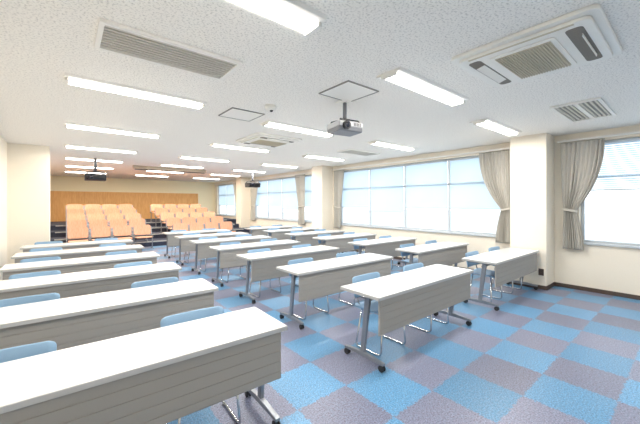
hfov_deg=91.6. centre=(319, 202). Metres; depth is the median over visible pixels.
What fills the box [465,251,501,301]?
chair
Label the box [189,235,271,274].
table
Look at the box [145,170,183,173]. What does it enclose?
ceiling light
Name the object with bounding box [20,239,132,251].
table
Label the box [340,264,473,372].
table
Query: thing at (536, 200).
wall
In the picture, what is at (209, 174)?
ceiling light
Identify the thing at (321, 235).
chair
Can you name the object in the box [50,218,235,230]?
floor
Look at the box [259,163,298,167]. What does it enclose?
ceiling light
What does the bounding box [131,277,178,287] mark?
chair
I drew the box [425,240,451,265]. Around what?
chair
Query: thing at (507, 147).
rail
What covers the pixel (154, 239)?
floor
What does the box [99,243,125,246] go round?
chair
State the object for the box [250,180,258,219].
curtain
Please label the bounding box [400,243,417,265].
chair
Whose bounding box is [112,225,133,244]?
seat
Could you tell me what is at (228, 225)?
seat
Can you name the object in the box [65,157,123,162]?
ceiling light
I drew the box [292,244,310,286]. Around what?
chair
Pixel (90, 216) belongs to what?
seat
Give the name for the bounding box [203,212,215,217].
seat
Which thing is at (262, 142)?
grille
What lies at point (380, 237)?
chair
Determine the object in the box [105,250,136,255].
chair
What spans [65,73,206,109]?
ceiling light
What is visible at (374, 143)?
diffuser
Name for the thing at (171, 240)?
table
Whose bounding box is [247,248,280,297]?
chair
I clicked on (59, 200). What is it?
wood panel
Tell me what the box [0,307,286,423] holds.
table
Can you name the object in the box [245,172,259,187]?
projector
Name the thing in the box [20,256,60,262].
chair
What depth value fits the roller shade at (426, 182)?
7.97 m
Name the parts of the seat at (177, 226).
backrest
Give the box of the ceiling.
[0,0,639,182]
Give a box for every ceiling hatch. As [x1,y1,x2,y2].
[218,107,264,121]
[319,80,378,101]
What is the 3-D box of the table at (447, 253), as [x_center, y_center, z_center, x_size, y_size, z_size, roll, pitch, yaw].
[2.266,1.200,6.158,1.848,0.700,0.510,0,0,-39]
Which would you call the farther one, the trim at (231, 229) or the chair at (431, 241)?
the trim at (231, 229)
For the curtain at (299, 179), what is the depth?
11.92 m
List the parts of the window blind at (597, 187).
rail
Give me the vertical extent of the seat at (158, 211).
0.802 m
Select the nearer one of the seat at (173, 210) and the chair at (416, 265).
the chair at (416, 265)
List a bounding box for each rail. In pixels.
[248,172,311,180]
[331,147,509,169]
[557,131,639,142]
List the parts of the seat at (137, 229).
backrest, seat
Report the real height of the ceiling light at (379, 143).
0.050 m
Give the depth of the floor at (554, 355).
3.04 m
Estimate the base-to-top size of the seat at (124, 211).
0.802 m
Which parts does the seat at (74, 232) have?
backrest, seat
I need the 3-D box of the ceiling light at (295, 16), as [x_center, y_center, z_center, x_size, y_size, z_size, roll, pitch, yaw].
[-0.566,-1.225,1.761,1.360,0.050,0.297,0,0,-39]
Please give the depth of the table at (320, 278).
4.16 m
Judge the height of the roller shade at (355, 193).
1.190 m
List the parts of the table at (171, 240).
modesty panel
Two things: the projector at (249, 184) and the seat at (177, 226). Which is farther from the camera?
the projector at (249, 184)
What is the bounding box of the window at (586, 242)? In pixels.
[581,137,639,248]
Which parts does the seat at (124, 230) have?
backrest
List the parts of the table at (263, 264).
modesty panel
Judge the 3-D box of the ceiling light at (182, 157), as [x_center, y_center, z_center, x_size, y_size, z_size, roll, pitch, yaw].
[-3.221,-1.225,8.742,1.360,0.050,0.297,0,0,-39]
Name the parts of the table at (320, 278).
modesty panel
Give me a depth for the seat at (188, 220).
12.55 m
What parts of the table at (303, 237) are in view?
modesty panel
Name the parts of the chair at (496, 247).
backrest, leg, leg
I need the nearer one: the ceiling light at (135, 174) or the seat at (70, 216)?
the seat at (70, 216)
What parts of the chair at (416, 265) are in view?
backrest, leg, leg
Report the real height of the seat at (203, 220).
0.802 m
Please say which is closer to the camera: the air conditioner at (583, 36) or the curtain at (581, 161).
the air conditioner at (583, 36)
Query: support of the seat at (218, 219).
on the floor at (154, 239)
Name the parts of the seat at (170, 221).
backrest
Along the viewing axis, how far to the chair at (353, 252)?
5.04 m
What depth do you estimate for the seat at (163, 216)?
12.86 m
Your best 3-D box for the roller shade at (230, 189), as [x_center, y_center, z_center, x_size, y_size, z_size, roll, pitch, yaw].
[-5.041,-0.453,17.438,0.042,1.190,1.080,0,0,-39]
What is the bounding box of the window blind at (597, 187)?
[591,137,639,190]
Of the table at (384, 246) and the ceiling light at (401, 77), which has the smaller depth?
the ceiling light at (401, 77)
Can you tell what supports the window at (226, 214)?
in the wall at (536, 200)
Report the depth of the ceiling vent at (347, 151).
7.59 m
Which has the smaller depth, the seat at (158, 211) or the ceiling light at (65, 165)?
the ceiling light at (65, 165)
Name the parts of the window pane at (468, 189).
rail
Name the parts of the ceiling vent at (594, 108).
panel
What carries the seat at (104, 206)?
on the floor at (53, 225)
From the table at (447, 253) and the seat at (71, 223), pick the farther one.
the seat at (71, 223)
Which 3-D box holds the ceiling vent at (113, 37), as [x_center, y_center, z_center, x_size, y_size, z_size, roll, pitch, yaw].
[-1.236,-1.238,2.608,1.040,0.025,0.480,0,0,-39]
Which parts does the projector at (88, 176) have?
casing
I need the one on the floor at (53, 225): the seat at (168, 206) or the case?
the seat at (168, 206)
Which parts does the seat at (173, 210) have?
backrest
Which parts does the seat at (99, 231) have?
backrest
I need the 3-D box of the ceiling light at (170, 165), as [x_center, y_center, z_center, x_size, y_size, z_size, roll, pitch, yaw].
[-4.617,-1.225,10.442,1.360,0.050,0.297,0,0,-39]
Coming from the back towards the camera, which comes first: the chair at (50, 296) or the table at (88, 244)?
the table at (88, 244)
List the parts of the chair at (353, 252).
leg, backrest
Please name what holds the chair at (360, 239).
on the floor at (554, 355)
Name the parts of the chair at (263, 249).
leg, backrest, leg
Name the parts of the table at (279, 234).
modesty panel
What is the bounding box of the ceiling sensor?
[265,104,275,111]
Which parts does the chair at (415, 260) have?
backrest, seat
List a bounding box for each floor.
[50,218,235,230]
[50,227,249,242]
[131,232,251,246]
[142,245,639,423]
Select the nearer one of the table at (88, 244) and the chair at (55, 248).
the chair at (55, 248)
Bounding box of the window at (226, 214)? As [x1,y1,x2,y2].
[218,184,235,216]
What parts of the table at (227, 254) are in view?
modesty panel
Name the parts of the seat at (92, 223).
backrest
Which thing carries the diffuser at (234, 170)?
attached to the ceiling light at (232, 169)
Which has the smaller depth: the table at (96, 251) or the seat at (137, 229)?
the table at (96, 251)
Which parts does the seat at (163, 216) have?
backrest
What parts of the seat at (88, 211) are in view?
backrest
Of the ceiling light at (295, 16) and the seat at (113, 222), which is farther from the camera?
the seat at (113, 222)
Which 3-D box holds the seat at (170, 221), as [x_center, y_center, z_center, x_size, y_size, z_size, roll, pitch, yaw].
[-5.626,0.974,12.048,0.566,0.802,0.477,0,0,-39]
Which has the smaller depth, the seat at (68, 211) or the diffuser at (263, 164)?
the diffuser at (263, 164)
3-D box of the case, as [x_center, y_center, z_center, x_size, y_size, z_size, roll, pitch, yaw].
[-5.274,-1.183,11.068,2.400,0.135,0.160,0,0,-39]
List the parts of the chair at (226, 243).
leg, backrest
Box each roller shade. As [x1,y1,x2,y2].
[219,185,225,204]
[226,184,233,205]
[256,180,266,205]
[267,179,281,205]
[282,177,297,209]
[305,175,311,206]
[342,169,368,207]
[370,165,403,212]
[405,160,447,208]
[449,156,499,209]
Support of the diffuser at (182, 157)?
attached to the ceiling light at (182, 157)
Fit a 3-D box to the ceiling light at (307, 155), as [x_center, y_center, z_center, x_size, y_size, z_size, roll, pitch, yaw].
[0.124,-1.225,8.514,1.360,0.050,0.297,0,0,-39]
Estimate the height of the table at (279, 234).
0.700 m
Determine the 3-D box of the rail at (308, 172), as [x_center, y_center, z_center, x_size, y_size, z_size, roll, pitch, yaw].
[-1.730,-1.127,13.202,0.115,0.045,5.500,0,0,-39]
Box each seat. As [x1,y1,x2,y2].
[66,209,84,215]
[66,214,85,221]
[66,220,87,238]
[66,227,89,242]
[67,204,83,208]
[84,204,100,209]
[85,209,102,219]
[87,214,105,221]
[88,220,108,237]
[90,226,111,240]
[101,204,117,213]
[105,208,120,214]
[106,213,123,224]
[109,219,128,237]
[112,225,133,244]
[118,204,132,209]
[121,208,136,214]
[124,213,140,219]
[128,218,147,240]
[133,225,153,248]
[150,204,163,221]
[154,208,170,226]
[160,212,174,232]
[164,204,176,208]
[165,217,180,238]
[169,208,182,226]
[172,223,188,246]
[175,212,188,218]
[177,204,188,208]
[181,217,195,224]
[183,208,195,212]
[189,204,200,208]
[189,212,202,217]
[189,222,204,230]
[196,208,207,212]
[196,217,210,223]
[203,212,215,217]
[204,222,218,228]
[210,216,223,222]
[219,221,235,231]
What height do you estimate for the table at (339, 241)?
0.700 m
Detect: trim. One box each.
[54,229,243,240]
[55,224,234,232]
[131,234,251,243]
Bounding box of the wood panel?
[50,191,197,221]
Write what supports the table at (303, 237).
on the floor at (554, 355)
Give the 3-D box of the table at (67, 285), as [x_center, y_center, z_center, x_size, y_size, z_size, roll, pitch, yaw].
[-2.697,1.200,3.725,1.848,0.700,0.510,0,0,-38]
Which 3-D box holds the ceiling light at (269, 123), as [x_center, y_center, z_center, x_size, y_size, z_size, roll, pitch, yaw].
[-0.333,-1.225,5.226,1.360,0.050,0.297,0,0,-39]
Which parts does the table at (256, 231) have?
modesty panel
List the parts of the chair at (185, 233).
backrest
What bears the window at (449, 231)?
in the wall at (536, 200)
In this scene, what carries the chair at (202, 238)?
on the floor at (554, 355)
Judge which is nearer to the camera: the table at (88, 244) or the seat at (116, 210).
the table at (88, 244)
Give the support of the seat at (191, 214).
on the floor at (244, 230)
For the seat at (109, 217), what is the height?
0.802 m
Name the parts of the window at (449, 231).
sill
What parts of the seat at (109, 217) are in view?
backrest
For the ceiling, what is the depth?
3.17 m
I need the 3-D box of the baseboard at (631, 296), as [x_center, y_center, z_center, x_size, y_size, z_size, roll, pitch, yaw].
[1.964,1.515,8.407,0.492,0.070,17.700,0,0,-39]
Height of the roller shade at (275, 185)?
1.190 m
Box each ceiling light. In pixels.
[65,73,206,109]
[65,122,160,138]
[65,144,137,153]
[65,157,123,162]
[65,165,113,169]
[65,171,106,173]
[134,174,168,176]
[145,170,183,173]
[160,164,203,168]
[179,156,230,162]
[192,177,219,179]
[209,143,270,152]
[209,174,240,176]
[219,0,327,36]
[231,169,266,172]
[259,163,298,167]
[260,120,333,137]
[302,154,345,161]
[367,140,416,150]
[377,67,469,106]
[470,118,521,135]
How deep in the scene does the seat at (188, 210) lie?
14.40 m
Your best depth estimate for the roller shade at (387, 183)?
8.95 m
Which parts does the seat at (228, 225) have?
backrest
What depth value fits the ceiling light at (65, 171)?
12.36 m
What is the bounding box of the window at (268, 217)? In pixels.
[255,175,311,222]
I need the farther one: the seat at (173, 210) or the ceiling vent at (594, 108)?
the seat at (173, 210)
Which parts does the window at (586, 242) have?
sill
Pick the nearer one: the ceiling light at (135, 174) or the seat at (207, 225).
the seat at (207, 225)
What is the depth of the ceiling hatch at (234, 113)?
4.37 m
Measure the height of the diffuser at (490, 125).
0.028 m
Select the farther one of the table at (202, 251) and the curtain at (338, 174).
the curtain at (338, 174)
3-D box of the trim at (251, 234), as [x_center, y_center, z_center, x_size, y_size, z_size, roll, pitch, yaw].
[-5.526,1.388,11.565,6.660,0.034,0.052,0,0,-39]
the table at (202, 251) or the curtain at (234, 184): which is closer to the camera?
the table at (202, 251)
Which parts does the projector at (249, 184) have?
casing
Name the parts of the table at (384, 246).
modesty panel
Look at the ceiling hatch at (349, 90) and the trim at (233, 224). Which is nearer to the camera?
the ceiling hatch at (349, 90)
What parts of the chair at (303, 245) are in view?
backrest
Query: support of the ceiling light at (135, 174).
attached to the ceiling
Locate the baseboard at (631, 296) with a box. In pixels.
[352,250,639,299]
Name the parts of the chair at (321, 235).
backrest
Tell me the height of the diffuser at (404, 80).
0.028 m
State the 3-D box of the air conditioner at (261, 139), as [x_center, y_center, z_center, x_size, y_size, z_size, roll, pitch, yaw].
[-1.017,-1.211,6.153,0.980,0.078,0.980,0,0,-39]
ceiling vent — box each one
[94,18,242,80]
[337,149,379,155]
[550,97,615,122]
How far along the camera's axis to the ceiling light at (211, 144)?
6.86 m
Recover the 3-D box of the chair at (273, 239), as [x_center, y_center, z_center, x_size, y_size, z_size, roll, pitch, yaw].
[-1.028,1.180,6.865,0.452,0.738,0.455,0,0,-41]
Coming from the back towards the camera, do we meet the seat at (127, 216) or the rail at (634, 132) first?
the seat at (127, 216)
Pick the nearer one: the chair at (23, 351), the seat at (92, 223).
the chair at (23, 351)
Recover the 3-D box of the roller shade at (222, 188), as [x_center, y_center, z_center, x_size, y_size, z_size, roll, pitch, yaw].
[-5.759,-0.453,18.311,0.042,1.190,1.080,0,0,-39]
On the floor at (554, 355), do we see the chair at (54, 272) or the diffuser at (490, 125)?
the chair at (54, 272)
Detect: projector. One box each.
[84,157,106,180]
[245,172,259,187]
[327,99,362,136]
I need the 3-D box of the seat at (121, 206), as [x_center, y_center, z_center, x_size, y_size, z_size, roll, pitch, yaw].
[-8.393,0.449,13.464,0.566,0.802,0.477,0,0,-39]
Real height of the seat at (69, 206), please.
0.802 m
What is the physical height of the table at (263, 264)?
0.700 m
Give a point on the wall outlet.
(540, 271)
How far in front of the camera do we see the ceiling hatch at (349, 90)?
3.46 m
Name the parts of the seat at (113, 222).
backrest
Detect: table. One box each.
[0,252,159,279]
[0,262,181,299]
[0,278,218,350]
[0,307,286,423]
[11,244,143,262]
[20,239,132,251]
[162,229,230,258]
[174,232,248,265]
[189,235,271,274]
[209,240,300,286]
[236,245,338,303]
[244,225,296,236]
[263,228,318,240]
[276,253,392,329]
[285,230,344,252]
[312,233,376,252]
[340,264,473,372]
[348,237,416,264]
[395,241,468,266]
[462,247,538,310]
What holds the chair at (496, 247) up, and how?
on the floor at (554, 355)
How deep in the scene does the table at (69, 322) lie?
2.60 m
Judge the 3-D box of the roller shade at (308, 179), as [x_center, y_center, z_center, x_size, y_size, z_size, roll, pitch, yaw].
[-0.478,-0.453,11.882,0.042,1.190,1.160,0,0,-39]
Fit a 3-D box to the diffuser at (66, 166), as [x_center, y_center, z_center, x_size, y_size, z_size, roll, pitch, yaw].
[-7.917,-1.216,10.709,1.300,0.028,0.146,0,0,-39]
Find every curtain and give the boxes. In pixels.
[233,182,235,201]
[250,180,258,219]
[295,174,304,224]
[334,170,343,227]
[479,150,509,243]
[561,138,604,249]
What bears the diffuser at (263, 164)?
attached to the ceiling light at (264, 164)
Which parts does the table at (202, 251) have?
modesty panel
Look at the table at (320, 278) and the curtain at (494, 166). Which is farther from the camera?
the curtain at (494, 166)
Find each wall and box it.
[0,136,49,280]
[50,176,214,211]
[215,125,639,295]
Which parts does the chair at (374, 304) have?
backrest, seat, leg, leg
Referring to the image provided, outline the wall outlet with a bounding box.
[538,268,543,275]
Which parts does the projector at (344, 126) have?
casing, ceiling plate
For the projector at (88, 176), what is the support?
hanging from the ceiling
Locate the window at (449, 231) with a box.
[341,155,495,236]
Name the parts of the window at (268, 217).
sill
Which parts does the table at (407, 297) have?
modesty panel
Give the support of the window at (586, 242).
in the wall at (536, 200)
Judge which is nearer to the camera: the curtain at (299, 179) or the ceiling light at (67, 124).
the ceiling light at (67, 124)
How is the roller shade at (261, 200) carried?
attached to the window at (268, 217)
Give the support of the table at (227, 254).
on the floor at (554, 355)
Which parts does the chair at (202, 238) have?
backrest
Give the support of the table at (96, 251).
on the floor at (554, 355)
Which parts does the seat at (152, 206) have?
backrest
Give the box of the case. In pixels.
[132,165,205,173]
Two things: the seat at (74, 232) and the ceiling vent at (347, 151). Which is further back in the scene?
the seat at (74, 232)
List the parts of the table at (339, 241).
modesty panel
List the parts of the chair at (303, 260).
leg, backrest, leg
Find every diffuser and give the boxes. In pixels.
[66,166,112,168]
[147,171,180,172]
[182,157,228,161]
[234,170,264,172]
[263,164,296,167]
[266,123,331,136]
[307,156,342,160]
[373,142,412,150]
[386,74,461,105]
[477,122,516,135]
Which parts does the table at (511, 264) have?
modesty panel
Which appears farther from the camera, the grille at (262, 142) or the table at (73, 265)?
the grille at (262, 142)
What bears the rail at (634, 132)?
attached to the wall at (536, 200)
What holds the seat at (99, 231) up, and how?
on the floor at (554, 355)
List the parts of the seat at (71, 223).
backrest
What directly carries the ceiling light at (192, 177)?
attached to the ceiling
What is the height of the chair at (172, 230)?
0.738 m
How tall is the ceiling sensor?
0.082 m
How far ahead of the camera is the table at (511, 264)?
4.85 m
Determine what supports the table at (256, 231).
on the floor at (554, 355)
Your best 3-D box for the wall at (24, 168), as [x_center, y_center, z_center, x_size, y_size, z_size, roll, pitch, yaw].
[-5.377,0.150,5.419,0.910,2.800,22.800,0,0,-39]
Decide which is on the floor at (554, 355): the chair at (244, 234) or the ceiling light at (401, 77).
the chair at (244, 234)
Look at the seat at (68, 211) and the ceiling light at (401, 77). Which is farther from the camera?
the seat at (68, 211)
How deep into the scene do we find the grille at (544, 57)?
2.58 m
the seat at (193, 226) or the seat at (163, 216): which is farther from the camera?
the seat at (163, 216)
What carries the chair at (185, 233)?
on the floor at (554, 355)
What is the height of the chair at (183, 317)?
0.738 m
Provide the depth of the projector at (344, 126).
3.78 m
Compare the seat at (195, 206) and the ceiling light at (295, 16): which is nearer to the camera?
the ceiling light at (295, 16)
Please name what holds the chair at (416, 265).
on the floor at (554, 355)
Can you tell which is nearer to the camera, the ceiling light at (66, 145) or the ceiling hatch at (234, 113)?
the ceiling hatch at (234, 113)
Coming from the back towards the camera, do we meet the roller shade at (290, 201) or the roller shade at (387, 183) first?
the roller shade at (290, 201)
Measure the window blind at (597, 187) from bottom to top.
0.843 m
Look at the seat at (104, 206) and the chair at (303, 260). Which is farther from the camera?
the seat at (104, 206)
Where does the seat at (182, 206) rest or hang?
on the floor at (53, 225)
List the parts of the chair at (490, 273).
backrest, leg, seat, leg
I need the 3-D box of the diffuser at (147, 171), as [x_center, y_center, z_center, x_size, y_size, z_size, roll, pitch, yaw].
[-6.077,-1.216,12.220,1.300,0.028,0.146,0,0,-39]
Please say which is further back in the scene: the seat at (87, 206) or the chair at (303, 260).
the seat at (87, 206)
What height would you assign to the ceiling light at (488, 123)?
0.050 m
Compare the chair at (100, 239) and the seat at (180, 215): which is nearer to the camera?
the chair at (100, 239)
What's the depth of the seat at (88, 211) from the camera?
12.12 m
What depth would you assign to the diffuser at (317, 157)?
8.42 m
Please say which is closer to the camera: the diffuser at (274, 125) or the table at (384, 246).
the diffuser at (274, 125)
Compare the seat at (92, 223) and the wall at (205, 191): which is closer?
the seat at (92, 223)
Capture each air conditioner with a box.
[236,132,301,147]
[451,4,621,86]
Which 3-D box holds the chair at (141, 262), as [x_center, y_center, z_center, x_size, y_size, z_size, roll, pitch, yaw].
[-2.417,1.180,4.087,0.452,0.738,0.455,0,0,-39]
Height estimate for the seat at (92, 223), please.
0.802 m
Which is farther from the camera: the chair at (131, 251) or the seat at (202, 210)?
the seat at (202, 210)
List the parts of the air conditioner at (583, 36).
intake frame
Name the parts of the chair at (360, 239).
backrest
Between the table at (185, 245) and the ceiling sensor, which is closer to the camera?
the ceiling sensor
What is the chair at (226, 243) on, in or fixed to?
on the floor at (554, 355)
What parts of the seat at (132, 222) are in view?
backrest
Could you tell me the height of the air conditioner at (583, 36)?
0.078 m
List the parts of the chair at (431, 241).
backrest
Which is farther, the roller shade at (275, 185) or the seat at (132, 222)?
the roller shade at (275, 185)
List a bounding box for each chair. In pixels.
[0,293,59,306]
[0,341,56,362]
[9,270,60,279]
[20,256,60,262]
[29,247,62,251]
[34,241,62,244]
[94,238,117,240]
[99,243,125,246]
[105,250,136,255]
[114,261,151,267]
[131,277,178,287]
[160,306,240,423]
[170,230,189,256]
[183,233,202,262]
[199,237,219,271]
[220,242,246,282]
[235,234,251,236]
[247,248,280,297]
[260,238,276,241]
[288,257,328,319]
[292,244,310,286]
[318,234,339,252]
[336,251,364,304]
[352,272,405,355]
[353,238,367,254]
[379,236,403,268]
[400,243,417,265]
[403,263,448,332]
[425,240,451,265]
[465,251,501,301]
[488,246,521,293]
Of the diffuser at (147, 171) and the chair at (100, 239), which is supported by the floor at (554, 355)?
the chair at (100, 239)
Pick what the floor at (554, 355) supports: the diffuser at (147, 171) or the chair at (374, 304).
the chair at (374, 304)
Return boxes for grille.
[251,140,285,146]
[495,42,570,78]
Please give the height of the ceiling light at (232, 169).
0.050 m
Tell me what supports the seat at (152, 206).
on the floor at (53, 225)
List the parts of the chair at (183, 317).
backrest, leg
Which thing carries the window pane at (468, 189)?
attached to the window at (449, 231)
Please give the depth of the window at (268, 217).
13.30 m
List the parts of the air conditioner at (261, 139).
intake frame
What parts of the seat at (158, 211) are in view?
backrest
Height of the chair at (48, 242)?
0.738 m

